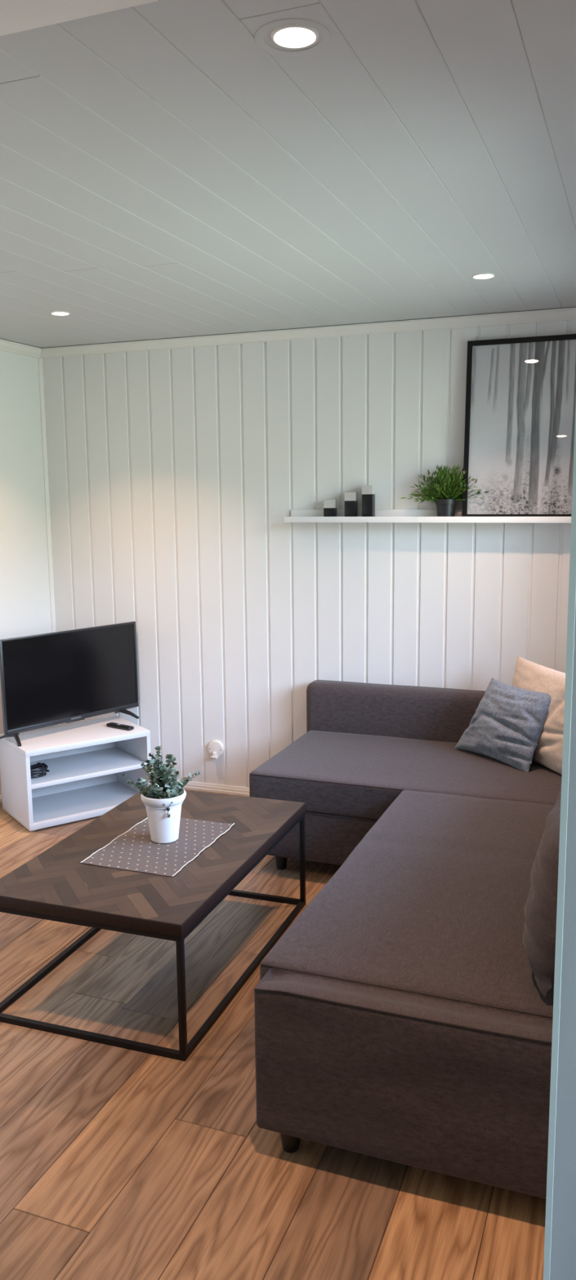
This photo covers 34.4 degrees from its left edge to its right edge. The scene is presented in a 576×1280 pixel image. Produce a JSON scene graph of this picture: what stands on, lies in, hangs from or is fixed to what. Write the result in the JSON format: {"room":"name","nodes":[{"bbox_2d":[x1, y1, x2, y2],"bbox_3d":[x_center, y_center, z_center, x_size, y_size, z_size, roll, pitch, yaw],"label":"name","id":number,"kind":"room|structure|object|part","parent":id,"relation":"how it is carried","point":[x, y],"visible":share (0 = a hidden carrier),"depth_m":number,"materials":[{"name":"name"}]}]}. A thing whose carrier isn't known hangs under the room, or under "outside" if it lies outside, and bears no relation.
{"room":"living room","nodes":[
{"label":"living room","id":0,"kind":"room"},
{"bbox_2d":[0,350,55,795],"bbox_3d":[-2.583,0.090,2.262,0.120,2.404,6.600,3,10,21],"label":"wall","id":1,"kind":"structure","parent":0,"point":[24,593],"depth_m":5.01,"materials":[{"name":"paint"}]},
{"bbox_2d":[0,338,40,358],"bbox_3d":[-2.521,-1.068,2.049,0.040,0.046,6.600,3,10,21],"label":"trim","id":2,"kind":"structure","parent":1,"relation":"attached to","point":[5,345],"depth_m":4.90,"materials":[{"name":"paint"}]},
{"bbox_2d":[0,0,157,35],"bbox_3d":[-1.369,-1.057,1.777,2.385,0.012,0.277,3,10,21],"label":"trim","id":3,"kind":"structure","parent":1,"relation":"attached to","point":[15,15],"depth_m":1.51,"materials":[{"name":"paint"}]},
{"bbox_2d":[0,788,546,1279],"bbox_3d":[-0.584,1.405,1.702,4.498,0.060,6.840,3,10,21],"label":"floor","id":4,"kind":"structure","parent":0,"point":[434,1229],"depth_m":2.30,"materials":[{"name":"laminate"}]},
{"bbox_2d":[0,715,151,831],"bbox_3d":[-1.098,0.677,4.829,0.660,0.408,0.405,-7,11,-34],"label":"tv cabinet","id":5,"kind":"object","parent":4,"relation":"on","point":[90,763],"visible":0.87,"depth_m":4.78,"materials":[{"name":"white wood"}]},
{"bbox_3d":[-1.360,0.703,4.647,0.020,0.340,0.404,-7,11,-34],"label":"panel","id":6,"kind":"part","parent":5,"relation":"part of","materials":[{"name":"white wood"}]},
{"bbox_2d":[30,762,48,778],"bbox_3d":[-1.255,0.646,4.619,0.143,0.066,0.089,-9,12,-42],"label":"cable bundle","id":7,"kind":"object","parent":5,"relation":"on","point":[39,768],"visible":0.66,"depth_m":4.61,"materials":[{"name":"black plastic"}]},
{"bbox_2d":[0,621,138,746],"bbox_3d":[-1.120,0.205,4.845,0.200,0.520,0.826,8,12,42],"label":"television","id":8,"kind":"object","parent":5,"relation":"on","point":[48,679],"visible":1,"depth_m":4.80,"materials":[{"name":"black plastic"}]},
{"bbox_3d":[-1.096,0.854,4.857,0.660,0.030,0.405,-7,11,-34],"label":"panel","id":9,"kind":"part","parent":5,"relation":"part of","materials":[{"name":"white wood"}]},
{"bbox_3d":[-1.210,0.647,4.986,0.620,0.340,0.006,-7,11,-34],"label":"panel","id":10,"kind":"part","parent":5,"relation":"part of","materials":[{"name":"white wood"}]},
{"bbox_2d":[30,746,146,789],"bbox_3d":[-1.095,0.656,4.822,0.618,0.021,0.389,-7,11,-34],"label":"shelf","id":11,"kind":"object","parent":5,"relation":"attached to","point":[74,765],"depth_m":4.84,"materials":[{"name":"white wood"}]},
{"bbox_2d":[106,722,133,730],"bbox_3d":[-0.878,0.451,4.873,0.170,0.020,0.042,6,11,35],"label":"remote control","id":12,"kind":"object","parent":5,"relation":"on","point":[113,725],"visible":1,"depth_m":4.85,"materials":[{"name":"black plastic"}]},
{"bbox_3d":[-0.836,0.640,5.010,0.020,0.340,0.404,-7,11,-34],"label":"panel","id":13,"kind":"part","parent":5,"relation":"part of","materials":[{"name":"white wood"}]},
{"bbox_2d":[0,790,305,1061],"bbox_3d":[-0.437,0.911,3.276,0.690,0.420,1.100,3,10,19],"label":"coffee table","id":14,"kind":"object","parent":4,"relation":"on","point":[54,885],"visible":0.82,"depth_m":2.95,"materials":[{"name":"brown wood"}]},
{"bbox_2d":[80,817,234,876],"bbox_3d":[-0.438,0.702,3.231,0.344,0.007,0.496,3,10,20],"label":"mat","id":15,"kind":"object","parent":14,"relation":"on","point":[134,850],"visible":0.91,"depth_m":3.17,"materials":[{"name":"fabric"}]},
{"bbox_2d":[125,745,199,843],"bbox_3d":[-0.440,0.532,3.240,0.227,0.333,0.183,6,11,34],"label":"potted plant","id":16,"kind":"object","parent":15,"relation":"on","point":[162,800],"visible":1,"depth_m":3.21,"materials":[{"name":"plant"}]},
{"bbox_2d":[140,786,186,843],"bbox_3d":[-0.432,0.613,3.249,0.157,0.170,0.157,3,10,21],"label":"pot","id":17,"kind":"object","parent":15,"relation":"on","point":[163,810],"depth_m":3.20,"materials":[{"name":"white ceramic"}]},
{"bbox_3d":[-0.304,1.023,2.667,0.018,0.350,0.018,3,10,19],"label":"leg","id":18,"kind":"part","parent":14,"relation":"part of","materials":[{"name":"black metal"}]},
{"bbox_3d":[0.058,0.861,3.667,0.018,0.350,0.018,3,10,19],"label":"leg","id":19,"kind":"part","parent":14,"relation":"part of","materials":[{"name":"black metal"}]},
{"bbox_2d":[248,680,561,1199],"bbox_3d":[0.433,0.754,3.393,1.613,0.674,2.542,3,10,21],"label":"sofa","id":20,"kind":"object","parent":4,"relation":"on","point":[402,1016],"visible":0.88,"depth_m":2.39,"materials":[{"name":"fabric"}]},
{"bbox_3d":[-0.029,0.957,4.055,0.060,0.076,0.060,3,10,21],"label":"leg","id":21,"kind":"part","parent":20,"relation":"part of","materials":[{"name":"black plastic"}]},
{"bbox_3d":[0.007,1.232,2.323,0.060,0.076,0.060,3,10,21],"label":"leg","id":22,"kind":"part","parent":20,"relation":"part of","materials":[{"name":"black plastic"}]},
{"bbox_3d":[0.860,0.540,4.493,1.611,0.605,0.143,3,10,21],"label":"backrest","id":23,"kind":"part","parent":20,"relation":"part of","materials":[{"name":"fabric"}]},
{"bbox_2d":[248,730,561,819],"bbox_3d":[0.642,0.612,4.088,1.445,0.161,0.777,3,10,21],"label":"cushion","id":24,"kind":"object","parent":20,"relation":"on","point":[337,775],"depth_m":3.94,"materials":[{"name":"fabric"}]},
{"bbox_2d":[259,790,554,1017],"bbox_3d":[0.551,0.795,2.924,0.776,0.167,1.490,3,10,21],"label":"seat cushion","id":25,"kind":"object","parent":20,"relation":"on","point":[428,904],"depth_m":2.63,"materials":[{"name":"fabric"}]},
{"bbox_2d":[454,677,551,772],"bbox_3d":[0.954,0.367,4.103,0.184,0.338,0.481,-6,11,-33],"label":"throw pillow","id":26,"kind":"object","parent":20,"relation":"on","point":[506,726],"visible":1,"depth_m":4.03,"materials":[{"name":"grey fabric"}]},
{"bbox_2d":[511,655,564,774],"bbox_3d":[1.113,0.327,4.021,0.171,0.428,0.569,-5,10,-24],"label":"throw pillow","id":27,"kind":"object","parent":20,"relation":"on","point":[527,675],"visible":0.48,"depth_m":3.93,"materials":[{"name":"beige fabric"}]},
{"bbox_2d":[522,791,560,999],"bbox_3d":[0.746,0.568,2.449,0.192,0.428,0.820,3,10,21],"label":"cushion","id":28,"kind":"object","parent":20,"relation":"on","point":[539,935],"visible":0.7,"depth_m":2.15,"materials":[{"name":"fabric"}]},
{"bbox_2d":[542,408,575,1279],"bbox_3d":[0.307,0.440,0.838,0.017,2.100,0.466,5,11,33],"label":"door frame","id":29,"kind":"structure","parent":4,"relation":"on","point":[559,1247],"depth_m":0.63,"materials":[{"name":"white metal"}]},
{"bbox_3d":[0.305,0.434,0.838,0.004,2.088,0.463,5,11,33],"label":"glass pane","id":30,"kind":"part","parent":29,"relation":"part of","materials":[{"name":"clear glass"}]},
{"bbox_2d":[0,0,575,348],"bbox_3d":[-0.604,-1.048,1.310,4.385,0.100,6.840,3,10,21],"label":"ceiling","id":31,"kind":"structure","parent":0,"point":[166,173],"depth_m":2.29,"materials":[{"name":"paint"}]},
{"bbox_2d":[50,311,69,315],"bbox_3d":[-0.998,-1.431,4.083,0.084,0.004,0.084,3,10,21],"label":"recessed light","id":32,"kind":"object","parent":31,"relation":"in","point":[55,313],"visible":1,"depth_m":4.07,"materials":[{"name":"white plastic"}]},
{"bbox_2d":[253,17,330,55],"bbox_3d":[0.008,-1.053,1.629,0.134,0.002,0.134,3,10,21],"label":"ring","id":33,"kind":"object","parent":31,"relation":"attached to","point":[325,33],"visible":1,"depth_m":1.62,"materials":[{"name":"paint"}]},
{"bbox_2d":[270,23,318,48],"bbox_3d":[0.012,-1.051,1.623,0.084,0.004,0.084,3,10,21],"label":"recessed light","id":34,"kind":"object","parent":31,"relation":"in","point":[291,35],"visible":1,"depth_m":1.62,"materials":[{"name":"white plastic"}]},
{"bbox_2d":[471,273,494,279],"bbox_3d":[0.725,-1.350,3.457,0.084,0.004,0.084,3,10,21],"label":"recessed light","id":35,"kind":"object","parent":31,"relation":"in","point":[479,276],"visible":1,"depth_m":3.45,"materials":[{"name":"white plastic"}]},
{"bbox_2d":[42,320,575,787],"bbox_3d":[0.170,-0.338,4.770,3.445,2.404,0.120,3,10,21],"label":"wall","id":36,"kind":"structure","parent":0,"point":[175,475],"depth_m":4.76,"materials":[{"name":"paint"}]},
{"bbox_2d":[37,358,60,724],"bbox_3d":[-1.342,-0.377,5.275,0.018,2.354,0.018,3,10,21],"label":"trim","id":37,"kind":"structure","parent":36,"relation":"attached to","point":[39,360],"depth_m":5.20,"materials":[{"name":"paint"}]},
{"bbox_2d":[153,779,248,795],"bbox_3d":[0.158,0.839,4.893,3.205,0.042,0.016,3,10,21],"label":"baseboard","id":38,"kind":"structure","parent":36,"relation":"attached to","point":[215,788],"depth_m":5.10,"materials":[{"name":"paint"}]},
{"bbox_2d":[207,740,224,759],"bbox_3d":[-0.396,0.595,5.051,0.094,0.096,0.046,3,10,21],"label":"wall socket","id":39,"kind":"object","parent":36,"relation":"attached to","point":[215,748],"visible":1,"depth_m":5.05,"materials":[{"name":"plastic"}]},
{"bbox_2d":[40,307,575,358],"bbox_3d":[0.130,-1.487,4.512,3.205,0.046,0.040,3,10,21],"label":"trim","id":40,"kind":"structure","parent":36,"relation":"attached to","point":[566,313],"depth_m":4.49,"materials":[{"name":"paint"}]},
{"bbox_2d":[284,509,571,523],"bbox_3d":[0.660,-0.588,4.416,1.413,0.060,0.108,3,10,21],"label":"ledge","id":41,"kind":"object","parent":36,"relation":"attached to","point":[296,515],"visible":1,"depth_m":4.45,"materials":[{"name":"white wood"}]},
{"bbox_2d":[323,499,336,516],"bbox_3d":[0.208,-0.643,4.585,0.052,0.095,0.050,3,10,21],"label":"candle holder","id":42,"kind":"object","parent":41,"relation":"on","point":[329,505],"visible":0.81,"depth_m":4.56,"materials":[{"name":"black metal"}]},
{"bbox_2d":[323,499,336,507],"bbox_3d":[0.208,-0.670,4.581,0.052,0.040,0.050,3,10,21],"label":"candle","id":43,"kind":"object","parent":42,"relation":"on","point":[326,503],"depth_m":4.56,"materials":[{"name":"white wax"}]},
{"bbox_2d":[344,492,357,516],"bbox_3d":[0.308,-0.655,4.545,0.052,0.130,0.050,3,10,21],"label":"candle holder","id":44,"kind":"object","parent":41,"relation":"on","point":[350,498],"visible":0.8,"depth_m":4.52,"materials":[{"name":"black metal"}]},
{"bbox_2d":[344,492,357,501],"bbox_3d":[0.307,-0.699,4.538,0.052,0.041,0.050,3,10,21],"label":"candle","id":45,"kind":"object","parent":44,"relation":"on","point":[348,496],"depth_m":4.52,"materials":[{"name":"white wax"}]},
{"bbox_2d":[361,484,374,516],"bbox_3d":[0.390,-0.667,4.511,0.052,0.163,0.050,3,10,21],"label":"candle holder","id":46,"kind":"object","parent":41,"relation":"on","point":[367,491],"visible":0.8,"depth_m":4.49,"materials":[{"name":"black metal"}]},
{"bbox_2d":[361,484,374,493],"bbox_3d":[0.389,-0.726,4.502,0.052,0.043,0.050,3,10,21],"label":"candle","id":47,"kind":"object","parent":46,"relation":"on","point":[366,489],"depth_m":4.48,"materials":[{"name":"white wax"}]},
{"bbox_2d":[398,464,488,516],"bbox_3d":[0.718,-0.687,4.311,0.424,0.258,0.224,3,10,21],"label":"potted grass","id":48,"kind":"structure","parent":41,"relation":"on","point":[446,493],"depth_m":4.33,"materials":[{"name":"green plant"}]},
{"bbox_2d":[462,333,575,516],"bbox_3d":[1.107,-0.949,4.187,0.620,0.806,0.082,3,10,21],"label":"framed picture","id":49,"kind":"object","parent":41,"relation":"on","point":[520,393],"visible":0.98,"depth_m":4.21,"materials":[{"name":"grey paper"}]},
{"bbox_2d":[435,498,457,516],"bbox_3d":[0.742,-0.615,4.377,0.104,0.094,0.104,3,10,21],"label":"pot","id":50,"kind":"object","parent":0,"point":[444,507],"depth_m":4.34,"materials":[{"name":"grey metal"}]}
]}

